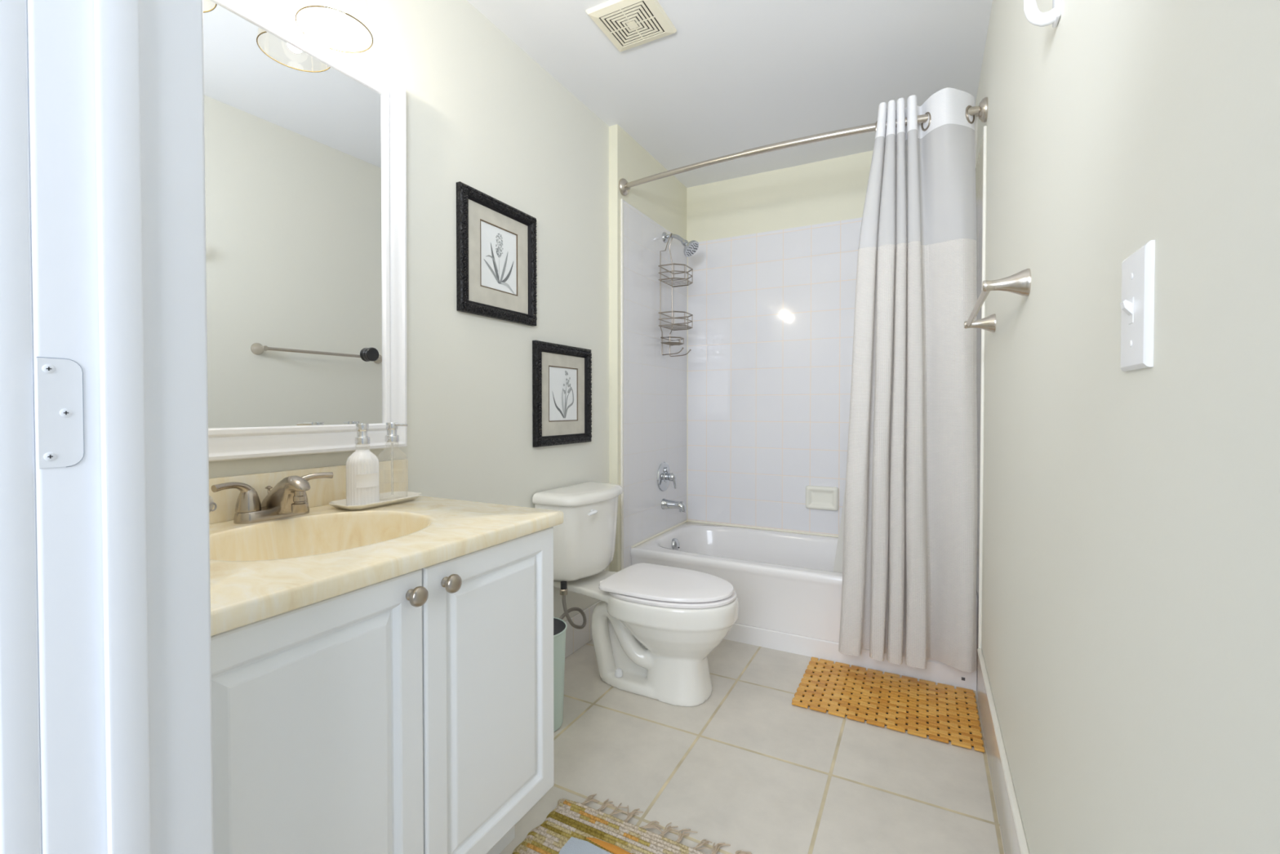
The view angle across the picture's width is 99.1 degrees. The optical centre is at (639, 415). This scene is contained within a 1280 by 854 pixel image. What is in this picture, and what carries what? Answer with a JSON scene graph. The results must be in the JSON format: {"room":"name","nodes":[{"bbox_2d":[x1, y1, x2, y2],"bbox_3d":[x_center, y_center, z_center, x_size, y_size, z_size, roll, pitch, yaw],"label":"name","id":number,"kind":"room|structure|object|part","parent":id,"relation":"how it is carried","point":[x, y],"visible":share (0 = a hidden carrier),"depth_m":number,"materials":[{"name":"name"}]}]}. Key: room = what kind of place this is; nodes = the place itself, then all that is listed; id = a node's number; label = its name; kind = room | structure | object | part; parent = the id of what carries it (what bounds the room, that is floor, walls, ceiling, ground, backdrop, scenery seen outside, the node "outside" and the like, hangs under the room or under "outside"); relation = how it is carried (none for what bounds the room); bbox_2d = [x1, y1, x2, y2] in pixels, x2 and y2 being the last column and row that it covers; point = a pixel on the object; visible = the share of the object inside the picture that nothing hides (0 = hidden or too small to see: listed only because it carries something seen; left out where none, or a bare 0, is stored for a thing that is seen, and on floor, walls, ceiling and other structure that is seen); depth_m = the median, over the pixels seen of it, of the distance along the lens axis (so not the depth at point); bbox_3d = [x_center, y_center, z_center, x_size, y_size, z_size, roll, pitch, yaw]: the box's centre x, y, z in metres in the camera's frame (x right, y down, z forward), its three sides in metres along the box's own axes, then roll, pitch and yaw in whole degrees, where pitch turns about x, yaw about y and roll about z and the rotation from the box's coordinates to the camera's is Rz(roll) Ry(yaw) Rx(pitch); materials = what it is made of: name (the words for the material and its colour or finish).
{"room":"bathroom","nodes":[
{"label":"bathroom","id":0,"kind":"room"},
{"bbox_2d":[208,0,608,621],"bbox_3d":[-0.661,-0.170,1.801,0.100,2.443,2.011,0,1,28],"label":"wall","id":1,"kind":"structure","parent":0,"point":[482,113],"depth_m":1.90,"materials":[{"name":"white paint"}]},
{"bbox_2d":[203,0,407,461],"bbox_3d":[-0.846,-0.428,1.274,0.036,1.045,0.682,1,1,29],"label":"wall mirror","id":2,"kind":"object","parent":1,"relation":"attached to","point":[305,146],"depth_m":1.31,"materials":[{"name":"mirror"}]},
{"bbox_3d":[-0.728,-0.166,1.476,0.020,0.037,0.037,0,1,28],"label":"suction knob","id":3,"kind":"part","parent":2,"relation":"part of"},
{"bbox_2d":[208,458,408,524],"bbox_3d":[-0.883,0.182,1.254,0.020,0.098,0.818,0,1,28],"label":"backsplash","id":4,"kind":"structure","parent":1,"relation":"attached to","point":[393,473],"depth_m":1.36,"materials":[{"name":"stone"}]},
{"bbox_2d":[294,0,373,53],"bbox_3d":[-0.802,-1.065,1.193,0.200,0.299,0.419,0,1,28],"label":"vanity light","id":5,"kind":"object","parent":1,"relation":"attached to","point":[337,8],"visible":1,"depth_m":1.29,"materials":[{"name":"white glass"}]},
{"bbox_3d":[-0.726,-1.003,1.299,0.054,0.094,0.054,0,1,28],"label":"bulb","id":6,"kind":"part","parent":5,"relation":"part of","materials":[{"name":"white glass"}]},
{"bbox_2d":[456,181,537,326],"bbox_3d":[-0.500,-0.559,1.963,0.029,0.420,0.394,0,1,28],"label":"picture frame","id":7,"kind":"object","parent":1,"relation":"attached to","point":[496,241],"visible":1,"depth_m":1.94,"materials":[{"name":"black wood"}]},
{"bbox_2d":[480,220,516,294],"bbox_3d":[-0.509,-0.564,1.968,0.003,0.230,0.194,0,1,28],"label":"print","id":8,"kind":"object","parent":7,"relation":"attached to","point":[498,240],"depth_m":1.96,"materials":[{"name":"white paper"}]},
{"bbox_2d":[532,340,591,447],"bbox_3d":[-0.319,-0.089,2.318,0.029,0.420,0.398,0,1,28],"label":"picture frame","id":9,"kind":"object","parent":1,"relation":"attached to","point":[562,376],"visible":1,"depth_m":2.29,"materials":[{"name":"black wood"}]},
{"bbox_2d":[549,366,577,421],"bbox_3d":[-0.328,-0.092,2.322,0.003,0.230,0.210,0,1,28],"label":"print","id":10,"kind":"object","parent":9,"relation":"attached to","point":[562,380],"depth_m":2.32,"materials":[{"name":"white paper"}]},
{"bbox_2d":[564,600,600,657],"bbox_3d":[-0.430,0.967,2.141,0.011,0.158,1.227,0,1,28],"label":"baseboard","id":11,"kind":"structure","parent":1,"relation":"attached to","point":[575,638],"depth_m":2.43,"materials":[{"name":"wood"}]},
{"bbox_2d":[608,124,686,571],"bbox_3d":[0.049,-0.191,3.107,0.148,2.443,0.962,0,1,28],"label":"wall","id":12,"kind":"structure","parent":0,"point":[663,200],"depth_m":2.67,"materials":[{"name":"beige paint"}]},
{"bbox_2d":[623,200,687,568],"bbox_3d":[0.104,-0.016,3.047,0.008,2.095,0.821,0,1,28],"label":"tiled wall","id":13,"kind":"structure","parent":12,"relation":"attached to","point":[655,384],"depth_m":2.94,"materials":[{"name":"white tile"}]},
{"bbox_2d":[620,198,623,569],"bbox_3d":[-0.088,-0.010,2.676,0.011,2.095,0.016,0,1,28],"label":"trim","id":14,"kind":"structure","parent":13,"relation":"attached to","point":[621,199],"depth_m":2.67,"materials":[{"name":"white"}]},
{"bbox_2d":[657,462,676,491],"bbox_3d":[0.168,0.345,3.078,0.081,0.166,0.166,0,1,28],"label":"shower valve","id":15,"kind":"object","parent":13,"relation":"attached to","point":[664,476],"visible":1,"depth_m":3.06,"materials":[{"name":"silver metal"}]},
{"bbox_3d":[0.176,0.365,3.074,0.063,0.088,0.048,0,1,28],"label":"lever","id":16,"kind":"part","parent":15,"relation":"part of","materials":[{"name":"silver metal"}]},
{"bbox_2d":[661,498,685,512],"bbox_3d":[0.192,0.505,3.068,0.136,0.069,0.062,0,1,28],"label":"tub spout","id":17,"kind":"object","parent":13,"relation":"attached to","point":[665,504],"visible":1,"depth_m":3.05,"materials":[{"name":"silver metal"}]},
{"bbox_2d":[657,233,693,356],"bbox_3d":[0.208,-0.681,3.033,0.141,0.692,0.203,0,1,28],"label":"shower caddy","id":18,"kind":"object","parent":13,"relation":"attached to","point":[672,278],"visible":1,"depth_m":3.02,"materials":[{"name":"silver metal"}]},
{"bbox_2d":[660,336,684,345],"bbox_3d":[0.191,-0.418,3.047,0.101,0.034,0.143,0,1,28],"label":"basket","id":19,"kind":"object","parent":18,"relation":"on","point":[669,343],"depth_m":3.02,"materials":[{"name":"silver metal"}]},
{"bbox_2d":[657,311,693,330],"bbox_3d":[0.208,-0.529,3.036,0.141,0.076,0.203,0,1,28],"label":"basket","id":20,"kind":"object","parent":18,"relation":"on","point":[660,313],"depth_m":3.00,"materials":[{"name":"silver metal"}]},
{"bbox_2d":[657,263,693,287],"bbox_3d":[0.208,-0.781,3.032,0.141,0.081,0.203,0,1,28],"label":"basket","id":21,"kind":"object","parent":18,"relation":"on","point":[672,278],"depth_m":3.01,"materials":[{"name":"silver metal"}]},
{"bbox_2d":[662,231,698,257],"bbox_3d":[0.226,-0.961,3.036,0.205,0.156,0.099,0,1,28],"label":"shower","id":22,"kind":"object","parent":13,"relation":"attached to","point":[691,247],"visible":0.99,"depth_m":3.02,"materials":[{"name":"silver metal"}]},
{"bbox_3d":[0.197,-0.990,3.058,0.126,0.065,0.022,0,1,28],"label":"arm","id":23,"kind":"part","parent":22,"relation":"part of","materials":[{"name":"silver metal"}]},
{"bbox_2d":[618,97,987,195],"bbox_3d":[0.576,-1.115,2.307,1.514,0.082,0.126,0,1,28],"label":"curtain rod","id":24,"kind":"object","parent":12,"relation":"attached to","point":[980,111],"visible":0.91,"depth_m":2.23,"materials":[{"name":"silver metal"}]},
{"bbox_2d":[833,115,977,573],"bbox_3d":[1.051,-0.151,2.237,0.543,1.990,0.192,0,1,28],"label":"curtain liner","id":25,"kind":"object","parent":24,"relation":"hanging from","point":[838,562],"visible":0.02,"depth_m":2.41,"materials":[{"name":"plastic"}]},
{"bbox_2d":[838,88,977,672],"bbox_3d":[1.017,-0.118,2.080,0.474,2.114,0.135,0,1,28],"label":"shower curtain","id":26,"kind":"object","parent":24,"relation":"hanging from","point":[908,589],"visible":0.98,"depth_m":2.04,"materials":[{"name":"fabric"}]},
{"bbox_3d":[1.034,-0.847,2.037,0.403,0.408,0.089,0,1,20],"label":"sheer panel","id":27,"kind":"part","parent":26,"relation":"part of","materials":[{"name":"white fabric"}]},
{"bbox_2d":[466,0,992,187],"bbox_3d":[0.273,-1.432,1.793,2.000,0.080,3.130,0,1,28],"label":"ceiling","id":28,"kind":"structure","parent":0,"point":[734,76],"depth_m":2.18,"materials":[{"name":"white paint"}]},
{"bbox_2d":[586,0,676,52],"bbox_3d":[-0.027,-1.385,1.921,0.237,0.018,0.235,0,1,28],"label":"ceiling vent","id":29,"kind":"object","parent":28,"relation":"in","point":[627,24],"visible":1,"depth_m":1.91,"materials":[{"name":"beige plastic"}]},
{"bbox_2d":[600,1,663,45],"bbox_3d":[-0.027,-1.377,1.922,0.175,0.003,0.175,0,1,28],"label":"grille","id":30,"kind":"object","parent":29,"relation":"attached to","point":[628,23],"depth_m":1.91,"materials":[{"name":"beige plastic"}]},
{"bbox_2d":[499,639,1004,853],"bbox_3d":[-0.277,1.118,0.783,2.000,0.100,5.500,0,1,28],"label":"floor","id":31,"kind":"structure","parent":0,"point":[746,767],"depth_m":1.62,"materials":[{"name":"tile"}]},
{"bbox_2d":[210,526,554,853],"bbox_3d":[-0.629,0.664,1.101,0.620,0.796,0.764,0,1,28],"label":"vanity cabinet","id":32,"kind":"object","parent":31,"relation":"on","point":[411,713],"visible":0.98,"depth_m":0.92,"materials":[{"name":"white paint"}]},
{"bbox_3d":[-0.479,0.586,0.806,0.019,0.627,0.378,0,1,28],"label":"door","id":33,"kind":"part","parent":32,"relation":"part of","materials":[{"name":"white paint"}]},
{"bbox_2d":[208,458,563,635],"bbox_3d":[-0.626,0.260,1.121,0.600,0.250,0.818,0,1,28],"label":"countertop","id":34,"kind":"structure","parent":32,"relation":"on","point":[260,571],"depth_m":1.14,"materials":[{"name":"stone"}]},
{"bbox_2d":[208,502,217,511],"bbox_3d":[-0.917,0.188,1.156,0.013,0.041,0.030,0,1,28],"label":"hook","id":35,"kind":"object","parent":34,"relation":"on","point":[214,503],"visible":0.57,"depth_m":1.16,"materials":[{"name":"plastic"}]},
{"bbox_2d":[211,471,333,524],"bbox_3d":[-0.812,0.180,1.224,0.170,0.099,0.203,0,1,-12],"label":"faucet","id":36,"kind":"object","parent":34,"relation":"on","point":[288,498],"visible":1,"depth_m":1.18,"materials":[{"name":"silver metal"}]},
{"bbox_3d":[-0.863,0.173,1.162,0.047,0.067,0.100,0,1,21],"label":"handle","id":37,"kind":"part","parent":36,"relation":"part of","materials":[{"name":"silver metal"}]},
{"bbox_3d":[-0.849,0.185,1.247,0.014,0.050,0.014,0,1,28],"label":"lift rod","id":38,"kind":"part","parent":36,"relation":"part of","materials":[{"name":"silver metal"}]},
{"bbox_3d":[-0.830,0.218,1.233,0.057,0.024,0.153,0,1,28],"label":"plate","id":39,"kind":"part","parent":36,"relation":"part of","materials":[{"name":"silver metal"}]},
{"bbox_3d":[-0.786,0.176,1.210,0.150,0.089,0.040,0,1,28],"label":"spout","id":40,"kind":"part","parent":36,"relation":"part of","materials":[{"name":"silver metal"}]},
{"bbox_3d":[-0.791,0.171,1.300,0.047,0.067,0.100,1,1,34],"label":"handle","id":41,"kind":"part","parent":36,"relation":"part of","materials":[{"name":"silver metal"}]},
{"bbox_2d":[328,491,422,510],"bbox_3d":[-0.677,0.219,1.407,0.116,0.015,0.216,0,1,28],"label":"soap tray","id":42,"kind":"object","parent":34,"relation":"on","point":[392,497],"visible":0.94,"depth_m":1.39,"materials":[{"name":"white ceramic"}]},
{"bbox_2d":[346,423,379,505],"bbox_3d":[-0.691,0.121,1.362,0.082,0.204,0.074,0,1,28],"label":"soap dispenser","id":43,"kind":"object","parent":42,"relation":"on","point":[362,469],"visible":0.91,"depth_m":1.34,"materials":[{"name":"white"}]},
{"bbox_2d":[346,448,379,505],"bbox_3d":[-0.694,0.154,1.364,0.074,0.139,0.074,0,1,28],"label":"bottle","id":44,"kind":"object","parent":43,"relation":"attached to","point":[362,469],"depth_m":1.34,"materials":[{"name":"white"}]},
{"bbox_2d":[385,422,408,442],"bbox_3d":[-0.659,0.120,1.450,0.075,0.204,0.078,0,1,-26],"label":"soap dispenser","id":45,"kind":"object","parent":42,"relation":"on","point":[392,436],"visible":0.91,"depth_m":1.44,"materials":[{"name":"silver metal"}]},
{"bbox_3d":[-0.382,0.308,0.932,0.032,0.034,0.034,0,1,28],"label":"knob","id":46,"kind":"part","parent":32,"relation":"part of","materials":[{"name":"silver metal"}]},
{"bbox_3d":[-0.346,0.307,1.000,0.032,0.034,0.034,0,1,28],"label":"knob","id":47,"kind":"part","parent":32,"relation":"part of","materials":[{"name":"silver metal"}]},
{"bbox_3d":[-0.301,0.580,1.145,0.019,0.627,0.380,0,1,28],"label":"door","id":48,"kind":"part","parent":32,"relation":"part of","materials":[{"name":"white paint"}]},
{"bbox_2d":[553,617,566,731],"bbox_3d":[-0.348,0.885,1.861,0.197,0.330,0.197,0,1,28],"label":"waste bin","id":49,"kind":"object","parent":31,"relation":"on","point":[559,625],"visible":0.33,"depth_m":1.82,"materials":[{"name":"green plastic"}]},
{"bbox_2d":[512,793,751,853],"bbox_3d":[-0.095,1.057,1.027,0.661,0.013,0.861,0,1,28],"label":"rag rug","id":50,"kind":"object","parent":31,"relation":"on","point":[571,827],"visible":1,"depth_m":1.36,"materials":[{"name":"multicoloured fabric"}]},
{"bbox_2d":[532,481,738,706],"bbox_3d":[0.012,0.675,2.149,0.763,0.742,0.418,0,1,28],"label":"toilet","id":51,"kind":"object","parent":31,"relation":"on","point":[655,628],"visible":0.99,"depth_m":2.06,"materials":[{"name":"white ceramic"}]},
{"bbox_2d":[559,581,586,629],"bbox_3d":[-0.309,0.781,2.143,0.283,0.274,0.085,-1,1,-42],"label":"supply hose","id":52,"kind":"object","parent":51,"relation":"attached to","point":[563,591],"visible":0.72,"depth_m":2.14,"materials":[{"name":"silver metal"}]},
{"bbox_3d":[-0.232,0.495,2.274,0.209,0.302,0.388,0,1,28],"label":"tank","id":53,"kind":"part","parent":51,"relation":"part of","materials":[{"name":"white ceramic"}]},
{"bbox_3d":[-0.225,0.323,2.267,0.225,0.042,0.418,0,1,28],"label":"tank lid","id":54,"kind":"part","parent":51,"relation":"part of","materials":[{"name":"white ceramic"}]},
{"bbox_3d":[-0.186,0.375,2.118,0.036,0.016,0.070,0,1,28],"label":"flush lever","id":55,"kind":"part","parent":51,"relation":"part of","materials":[{"name":"white plastic"}]},
{"bbox_3d":[0.012,0.858,2.152,0.763,0.376,0.375,0,1,28],"label":"bowl","id":56,"kind":"part","parent":51,"relation":"part of","materials":[{"name":"white ceramic"}]},
{"bbox_3d":[0.119,0.641,2.093,0.490,0.020,0.364,0,1,28],"label":"lid","id":57,"kind":"part","parent":51,"relation":"part of","materials":[{"name":"white plastic"}]},
{"bbox_3d":[0.127,0.662,2.089,0.488,0.016,0.370,0,1,28],"label":"seat","id":58,"kind":"part","parent":51,"relation":"part of","materials":[{"name":"white plastic"}]},
{"bbox_2d":[630,521,977,690],"bbox_3d":[0.786,0.853,2.740,1.496,0.366,0.740,0,1,28],"label":"bathtub","id":59,"kind":"object","parent":31,"relation":"on","point":[787,587],"visible":0.52,"depth_m":2.47,"materials":[{"name":"white ceramic"}]},
{"bbox_3d":[0.198,0.727,3.069,0.045,0.076,0.074,0,1,28],"label":"overflow plate","id":60,"kind":"part","parent":59,"relation":"part of","materials":[{"name":"silver metal"}]},
{"bbox_2d":[791,656,984,752],"bbox_3d":[0.905,1.043,2.018,0.596,0.010,0.409,0,1,28],"label":"bamboo mat","id":61,"kind":"object","parent":31,"relation":"on","point":[903,704],"visible":1,"depth_m":1.99,"materials":[{"name":"brown wood"}]},
{"bbox_2d":[686,150,873,242],"bbox_3d":[0.985,-0.191,3.104,1.514,2.443,0.100,0,1,28],"label":"wall","id":62,"kind":"structure","parent":0,"point":[833,189],"depth_m":3.12,"materials":[{"name":"beige paint"}]},
{"bbox_2d":[687,217,862,535],"bbox_3d":[0.960,-0.196,3.056,1.498,1.735,0.008,0,1,28],"label":"tiled wall","id":63,"kind":"structure","parent":62,"relation":"attached to","point":[771,337],"depth_m":3.15,"materials":[{"name":"white tile"}]},
{"bbox_2d":[631,257,838,547],"bbox_3d":[0.788,-0.191,2.730,1.501,1.726,0.734,0,1,28],"label":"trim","id":64,"kind":"structure","parent":63,"relation":"attached to","point":[686,520],"depth_m":3.30,"materials":[{"name":"beige plastic"}]},
{"bbox_2d":[805,484,838,511],"bbox_3d":[1.007,0.456,3.022,0.174,0.128,0.026,0,1,28],"label":"soap dish","id":65,"kind":"object","parent":63,"relation":"attached to","point":[817,497],"visible":1,"depth_m":3.02,"materials":[{"name":"white ceramic"}]},
{"bbox_2d":[975,0,1279,853],"bbox_3d":[1.008,-0.164,1.405,0.100,2.443,3.089,0,1,28],"label":"wall","id":66,"kind":"structure","parent":0,"point":[1131,590],"depth_m":0.55,"materials":[{"name":"white paint"}]},
{"bbox_2d":[975,132,983,693],"bbox_3d":[1.441,-0.005,2.352,0.008,2.095,0.814,0,1,28],"label":"trim","id":67,"kind":"structure","parent":66,"relation":"attached to","point":[979,169],"depth_m":2.10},
{"bbox_2d":[977,125,986,648],"bbox_3d":[1.248,0.001,1.987,0.011,2.095,0.014,0,1,28],"label":"trim","id":68,"kind":"structure","parent":66,"relation":"attached to","point":[984,138],"depth_m":1.98,"materials":[{"name":"white plastic"}]},
{"bbox_2d":[964,268,1031,332],"bbox_3d":[0.922,-0.284,1.437,0.082,0.057,0.681,0,1,28],"label":"towel bar","id":69,"kind":"object","parent":66,"relation":"attached to","point":[1020,283],"visible":1,"depth_m":1.16,"materials":[{"name":"silver metal"}]},
{"bbox_3d":[1.066,-0.288,1.713,0.082,0.057,0.057,0,1,28],"label":"post","id":70,"kind":"part","parent":69,"relation":"part of","materials":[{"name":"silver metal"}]},
{"bbox_3d":[0.777,-0.280,1.160,0.082,0.057,0.057,0,1,28],"label":"post","id":71,"kind":"part","parent":69,"relation":"part of","materials":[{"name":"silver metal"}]},
{"bbox_2d":[977,648,1029,853],"bbox_3d":[0.770,0.968,1.090,0.012,0.190,2.045,0,1,28],"label":"baseboard","id":72,"kind":"structure","parent":66,"relation":"attached to","point":[1010,840],"depth_m":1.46,"materials":[{"name":"wood"}]},
{"bbox_2d":[1023,0,1061,27],"bbox_3d":[0.667,-0.690,0.904,0.051,0.088,0.034,0,1,28],"label":"robe hook","id":73,"kind":"object","parent":66,"relation":"attached to","point":[1034,16],"visible":1,"depth_m":0.90,"materials":[{"name":"white plastic"}]},
{"bbox_3d":[0.684,-0.690,0.895,0.007,0.088,0.034,0,1,28],"label":"hook plate","id":74,"kind":"part","parent":73,"relation":"part of","materials":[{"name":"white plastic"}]},
{"bbox_2d":[1120,240,1155,371],"bbox_3d":[0.495,-0.106,0.550,0.014,0.119,0.076,0,1,28],"label":"light switch","id":75,"kind":"object","parent":66,"relation":"attached to","point":[1137,304],"visible":1,"depth_m":0.53,"materials":[{"name":"white plastic"}]},
{"bbox_3d":[-0.462,-0.149,0.497,1.662,2.443,0.112,0,1,28],"label":"wall","id":76,"kind":"structure","parent":0,"visible":0},
{"bbox_2d":[0,0,213,853],"bbox_3d":[-0.146,0.020,0.326,0.910,2.110,0.149,0,1,28],"label":"door frame","id":77,"kind":"structure","parent":76,"relation":"in","point":[106,713],"depth_m":0.49,"materials":[{"name":"white paint"}]},
{"bbox_3d":[-0.546,0.018,0.464,0.073,2.110,0.024,0,1,28],"label":"casing","id":78,"kind":"part","parent":77,"relation":"part of","materials":[{"name":"white paint"}]},
{"bbox_3d":[-0.499,-0.003,0.469,0.002,0.093,0.028,0,1,28],"label":"strike plate","id":79,"kind":"part","parent":77,"relation":"part of","materials":[{"name":"white paint"}]}
]}

